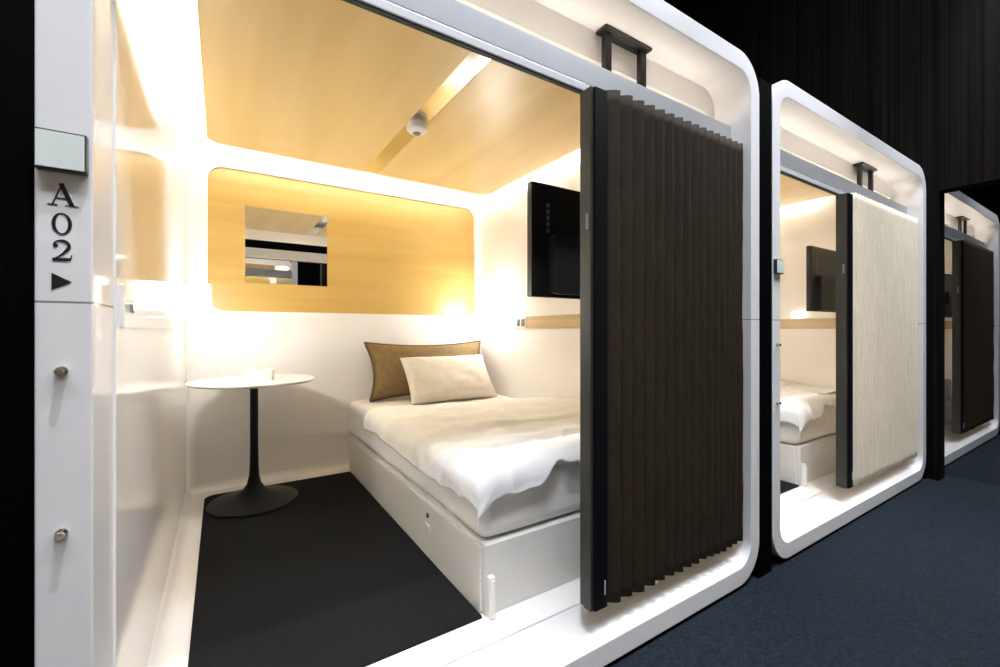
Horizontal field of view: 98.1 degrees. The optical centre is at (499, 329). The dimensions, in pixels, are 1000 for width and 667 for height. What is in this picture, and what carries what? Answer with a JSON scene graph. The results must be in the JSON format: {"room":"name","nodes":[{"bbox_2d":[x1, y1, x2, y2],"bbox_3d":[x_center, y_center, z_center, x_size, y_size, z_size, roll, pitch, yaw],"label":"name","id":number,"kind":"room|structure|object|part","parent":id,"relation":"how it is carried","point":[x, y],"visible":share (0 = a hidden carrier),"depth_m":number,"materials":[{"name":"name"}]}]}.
{"room":"capsule hotel","nodes":[
{"label":"capsule hotel","id":0,"kind":"room"},
{"bbox_2d":[607,435,999,666],"bbox_3d":[2.470,1.069,1.706,12.000,0.100,7.000,0,0,-33],"label":"floor","id":1,"kind":"structure","parent":0,"point":[913,580],"depth_m":1.67,"materials":[{"name":"blue carpet"}]},
{"bbox_2d":[0,0,33,666],"bbox_3d":[-1.873,-0.009,-0.078,2.764,2.055,0.051,0,0,-33],"label":"wall","id":2,"kind":"structure","parent":1,"relation":"on","point":[16,16],"depth_m":0.64,"materials":[{"name":"black laminate"}]},
{"bbox_2d":[34,0,758,666],"bbox_3d":[-0.461,-0.039,2.212,2.088,2.115,2.416,0,0,-33],"label":"pod","id":3,"kind":"object","parent":1,"relation":"on","point":[192,114],"visible":0.8,"depth_m":1.64,"materials":[{"name":"white plastic"}]},
{"bbox_2d":[34,127,88,176],"bbox_3d":[-0.662,-0.269,0.656,0.058,0.060,0.016,0,0,-33],"label":"sign box","id":4,"kind":"object","parent":3,"relation":"attached to","point":[54,150],"visible":1,"depth_m":0.65,"materials":[{"name":"grey plastic"}]},
{"bbox_2d":[181,283,210,320],"bbox_3d":[-1.405,-0.127,2.009,0.116,0.169,0.100,0,0,-33],"label":"wall lamp","id":5,"kind":"object","parent":3,"relation":"attached to","point":[196,296],"visible":1,"depth_m":1.97,"materials":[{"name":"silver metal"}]},
{"bbox_3d":[-1.405,-0.071,2.009,0.116,0.034,0.004,0,0,-33],"label":"arm","id":6,"kind":"part","parent":5,"relation":"part of","materials":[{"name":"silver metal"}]},
{"bbox_3d":[-1.402,-0.152,2.011,0.100,0.119,0.100,0,0,-33],"label":"lamp shade","id":7,"kind":"part","parent":5,"relation":"part of","materials":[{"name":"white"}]},
{"bbox_2d":[185,374,314,517],"bbox_3d":[-1.333,0.597,2.353,0.610,0.659,0.610,0,0,-33],"label":"side table","id":8,"kind":"object","parent":3,"relation":"on","point":[256,498],"visible":0.94,"depth_m":2.30,"materials":[{"name":"white"}]},
{"bbox_2d":[244,368,274,380],"bbox_3d":[-1.297,0.240,2.341,0.132,0.056,0.110,0,0,-21],"label":"tissue box","id":9,"kind":"object","parent":8,"relation":"on","point":[269,373],"visible":1,"depth_m":2.29,"materials":[{"name":"white"}]},
{"bbox_2d":[245,206,326,285],"bbox_3d":[-1.363,-0.527,2.789,0.476,0.470,0.006,0,0,-33],"label":"wall mirror","id":10,"kind":"object","parent":3,"relation":"attached to","point":[282,247],"visible":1,"depth_m":2.78,"materials":[{"name":"clear glass"}]},
{"bbox_3d":[-0.767,-1.024,1.846,0.832,0.016,1.700,0,0,-33],"label":"ceiling panel","id":11,"kind":"part","parent":3,"relation":"part of","materials":[{"name":"brown wood"}]},
{"bbox_3d":[-0.974,-0.543,3.051,1.832,0.900,0.018,0,0,-33],"label":"wall panel","id":12,"kind":"part","parent":3,"relation":"part of","materials":[{"name":"brown wood"}]},
{"bbox_2d":[406,119,426,135],"bbox_3d":[-0.409,-0.990,2.138,0.102,0.058,0.102,0,0,-33],"label":"smoke detector","id":13,"kind":"object","parent":3,"relation":"attached to","point":[416,127],"visible":1,"depth_m":2.11,"materials":[{"name":"white plastic"}]},
{"bbox_2d":[350,435,579,619],"bbox_3d":[-0.118,0.818,2.392,0.972,0.230,1.784,0,0,-33],"label":"bed base","id":14,"kind":"object","parent":3,"relation":"on","point":[498,572],"visible":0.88,"depth_m":1.57,"materials":[{"name":"white laminate"}]},
{"bbox_3d":[-0.526,0.820,2.147,0.010,0.212,1.715,0,0,-33],"label":"panel","id":15,"kind":"part","parent":14,"relation":"part of","materials":[{"name":"white laminate"}]},
{"bbox_3d":[-0.298,0.810,1.779,0.007,0.030,0.042,0,0,-33],"label":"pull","id":16,"kind":"part","parent":14,"relation":"part of","materials":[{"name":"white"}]},
{"bbox_2d":[348,394,579,536],"bbox_3d":[-0.111,0.587,2.464,1.047,0.228,1.820,0,0,-33],"label":"mattress","id":17,"kind":"object","parent":14,"relation":"on","point":[559,494],"visible":0.27,"depth_m":1.61,"materials":[{"name":"white fabric"}]},
{"bbox_2d":[364,340,480,401],"bbox_3d":[-0.505,0.278,3.152,0.924,0.394,0.213,0,0,-31],"label":"pillow","id":18,"kind":"object","parent":17,"relation":"on","point":[389,376],"visible":0.52,"depth_m":2.96,"materials":[{"name":"brown fabric"}]},
{"bbox_2d":[400,355,497,404],"bbox_3d":[-0.343,0.327,2.983,0.642,0.291,0.251,0,0,-33],"label":"pillow","id":19,"kind":"object","parent":17,"relation":"on","point":[436,378],"visible":1,"depth_m":2.90,"materials":[{"name":"white fabric"}]},
{"bbox_2d":[363,397,579,531],"bbox_3d":[0.026,0.522,2.210,1.092,0.246,1.331,0,0,-33],"label":"duvet","id":20,"kind":"object","parent":17,"relation":"on","point":[485,451],"visible":0.88,"depth_m":1.82,"materials":[{"name":"white fabric"}]},
{"bbox_3d":[0.007,-1.024,2.344,0.830,0.016,1.700,0,0,-33],"label":"ceiling panel","id":21,"kind":"part","parent":3,"relation":"part of","materials":[{"name":"brown wood"}]},
{"bbox_3d":[0.095,-0.051,3.127,0.010,0.083,0.318,0,0,-33],"label":"socket plate","id":22,"kind":"part","parent":3,"relation":"part of","materials":[{"name":"white plastic"}]},
{"bbox_2d":[527,181,579,298],"bbox_3d":[0.464,-0.340,1.809,0.803,0.430,0.098,0,0,-33],"label":"tv","id":23,"kind":"object","parent":3,"relation":"attached to","point":[553,212],"visible":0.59,"depth_m":1.65,"materials":[{"name":"black plastic"}]},
{"bbox_3d":[0.134,-0.811,1.287,1.956,0.074,0.020,0,0,-33],"label":"curtain rail","id":24,"kind":"part","parent":3,"relation":"part of","materials":[{"name":"grey"}]},
{"bbox_2d":[580,86,742,611],"bbox_3d":[0.616,0.053,1.553,0.841,1.614,0.065,0,0,-33],"label":"pleated curtain","id":25,"kind":"object","parent":3,"relation":"attached to","point":[661,194],"visible":1,"depth_m":1.48,"materials":[{"name":"brown fabric"}]},
{"bbox_3d":[0.323,0.791,1.333,0.004,0.045,0.004,0,0,-33],"label":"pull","id":26,"kind":"part","parent":25,"relation":"part of","materials":[{"name":"grey metal"}]},
{"bbox_2d":[750,77,771,577],"bbox_3d":[1.091,-0.009,1.828,0.105,2.055,0.051,0,0,-33],"label":"wall","id":27,"kind":"structure","parent":1,"relation":"on","point":[763,564],"depth_m":1.80,"materials":[{"name":"black laminate"}]},
{"bbox_2d":[772,80,925,558],"bbox_3d":[1.386,-0.039,3.399,2.088,2.115,2.416,0,0,-33],"label":"pod","id":28,"kind":"object","parent":1,"relation":"on","point":[819,155],"visible":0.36,"depth_m":2.60,"materials":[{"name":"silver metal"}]},
{"bbox_2d":[774,259,783,273],"bbox_3d":[1.184,-0.269,1.843,0.058,0.060,0.016,0,0,-33],"label":"sign box","id":29,"kind":"object","parent":28,"relation":"attached to","point":[778,264],"visible":1,"depth_m":1.83,"materials":[{"name":"grey plastic"}]},
{"bbox_3d":[1.854,-1.024,3.531,0.830,0.016,1.700,0,0,-33],"label":"ceiling panel","id":30,"kind":"part","parent":28,"relation":"part of","materials":[{"name":"brown wood"}]},
{"bbox_2d":[780,432,835,486],"bbox_3d":[1.728,0.818,3.579,0.972,0.230,1.784,0,0,-33],"label":"bed base","id":31,"kind":"object","parent":28,"relation":"on","point":[802,463],"visible":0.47,"depth_m":2.67,"materials":[{"name":"white laminate"}]},
{"bbox_3d":[1.321,0.820,3.334,0.010,0.212,1.715,0,0,-33],"label":"panel","id":32,"kind":"part","parent":31,"relation":"part of","materials":[{"name":"white laminate"}]},
{"bbox_2d":[780,393,835,443],"bbox_3d":[1.736,0.587,3.651,1.047,0.228,1.820,0,0,-33],"label":"mattress","id":33,"kind":"object","parent":31,"relation":"on","point":[824,425],"visible":0.09,"depth_m":2.71,"materials":[{"name":"white fabric"}]},
{"bbox_2d":[780,380,835,438],"bbox_3d":[1.873,0.522,3.397,1.092,0.246,1.331,0,0,-33],"label":"duvet","id":34,"kind":"object","parent":33,"relation":"on","point":[800,403],"visible":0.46,"depth_m":2.73,"materials":[{"name":"white fabric"}]},
{"bbox_2d":[806,245,835,312],"bbox_3d":[2.347,-0.340,3.019,0.715,0.430,0.098,0,0,-33],"label":"tv","id":35,"kind":"object","parent":28,"relation":"attached to","point":[820,262],"visible":0.66,"depth_m":2.88,"materials":[{"name":"black plastic"}]},
{"bbox_3d":[1.981,-0.811,2.474,1.956,0.074,0.020,0,0,-33],"label":"curtain rail","id":36,"kind":"part","parent":28,"relation":"part of","materials":[{"name":"grey"}]},
{"bbox_2d":[836,193,917,488],"bbox_3d":[2.334,0.053,2.657,1.146,1.614,0.066,0,0,-33],"label":"pleated curtain","id":37,"kind":"object","parent":28,"relation":"attached to","point":[877,258],"visible":1,"depth_m":2.53,"materials":[{"name":"beige fabric"}]},
{"bbox_2d":[945,191,999,465],"bbox_3d":[3.322,-0.039,4.644,2.088,2.115,2.416,0,0,-33],"label":"pod","id":38,"kind":"object","parent":1,"relation":"on","point":[966,219],"visible":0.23,"depth_m":4.14,"materials":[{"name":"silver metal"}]},
{"bbox_2d":[945,274,951,317],"bbox_3d":[4.285,-0.340,4.206,0.725,0.430,0.098,0,0,-25],"label":"tv","id":39,"kind":"object","parent":38,"relation":"attached to","point":[948,277],"visible":0.08,"depth_m":4.25,"materials":[{"name":"black plastic"}]},
{"bbox_3d":[4.486,-0.309,4.266,0.310,0.120,0.038,0,0,-25],"label":"bracket arm","id":40,"kind":"part","parent":39,"relation":"part of","materials":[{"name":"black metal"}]},
{"bbox_2d":[945,399,951,424],"bbox_3d":[3.664,0.818,4.824,0.972,0.230,1.784,0,0,-33],"label":"bed base","id":41,"kind":"object","parent":38,"relation":"on","point":[948,403],"visible":0.05,"depth_m":4.30,"materials":[{"name":"white laminate"}]},
{"bbox_2d":[945,377,950,398],"bbox_3d":[3.672,0.587,4.895,1.047,0.228,1.820,0,0,-33],"label":"mattress","id":42,"kind":"object","parent":41,"relation":"on","point":[947,380],"visible":0.09,"depth_m":4.34,"materials":[{"name":"white fabric"}]},
{"bbox_3d":[3.917,-0.811,3.719,1.956,0.074,0.020,0,0,-33],"label":"curtain rail","id":43,"kind":"part","parent":38,"relation":"part of","materials":[{"name":"grey metal"}]},
{"bbox_2d":[952,240,993,433],"bbox_3d":[4.262,0.053,3.896,1.145,1.613,0.066,0,0,-33],"label":"pleated curtain","id":44,"kind":"object","parent":38,"relation":"attached to","point":[972,264],"visible":1,"depth_m":3.75,"materials":[{"name":"brown fabric"}]},
{"bbox_2d":[665,0,999,480],"bbox_3d":[3.453,-1.289,2.279,0.125,4.615,6.900,0,0,-33],"label":"wall","id":45,"kind":"structure","parent":0,"point":[921,77],"depth_m":3.04,"materials":[{"name":"black wood"}]},
{"bbox_2d":[922,178,926,478],"bbox_3d":[2.904,-0.009,2.993,0.025,2.055,0.051,0,0,-33],"label":"trim","id":46,"kind":"structure","parent":45,"relation":"attached to","point":[924,476],"depth_m":2.98,"materials":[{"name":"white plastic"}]},
{"bbox_2d":[960,183,999,222],"bbox_3d":[7.559,-1.289,4.978,0.100,4.615,7.000,0,0,-33],"label":"wall","id":47,"kind":"structure","parent":0,"point":[988,196],"depth_m":6.05,"materials":[{"name":"black laminate"}]}
]}

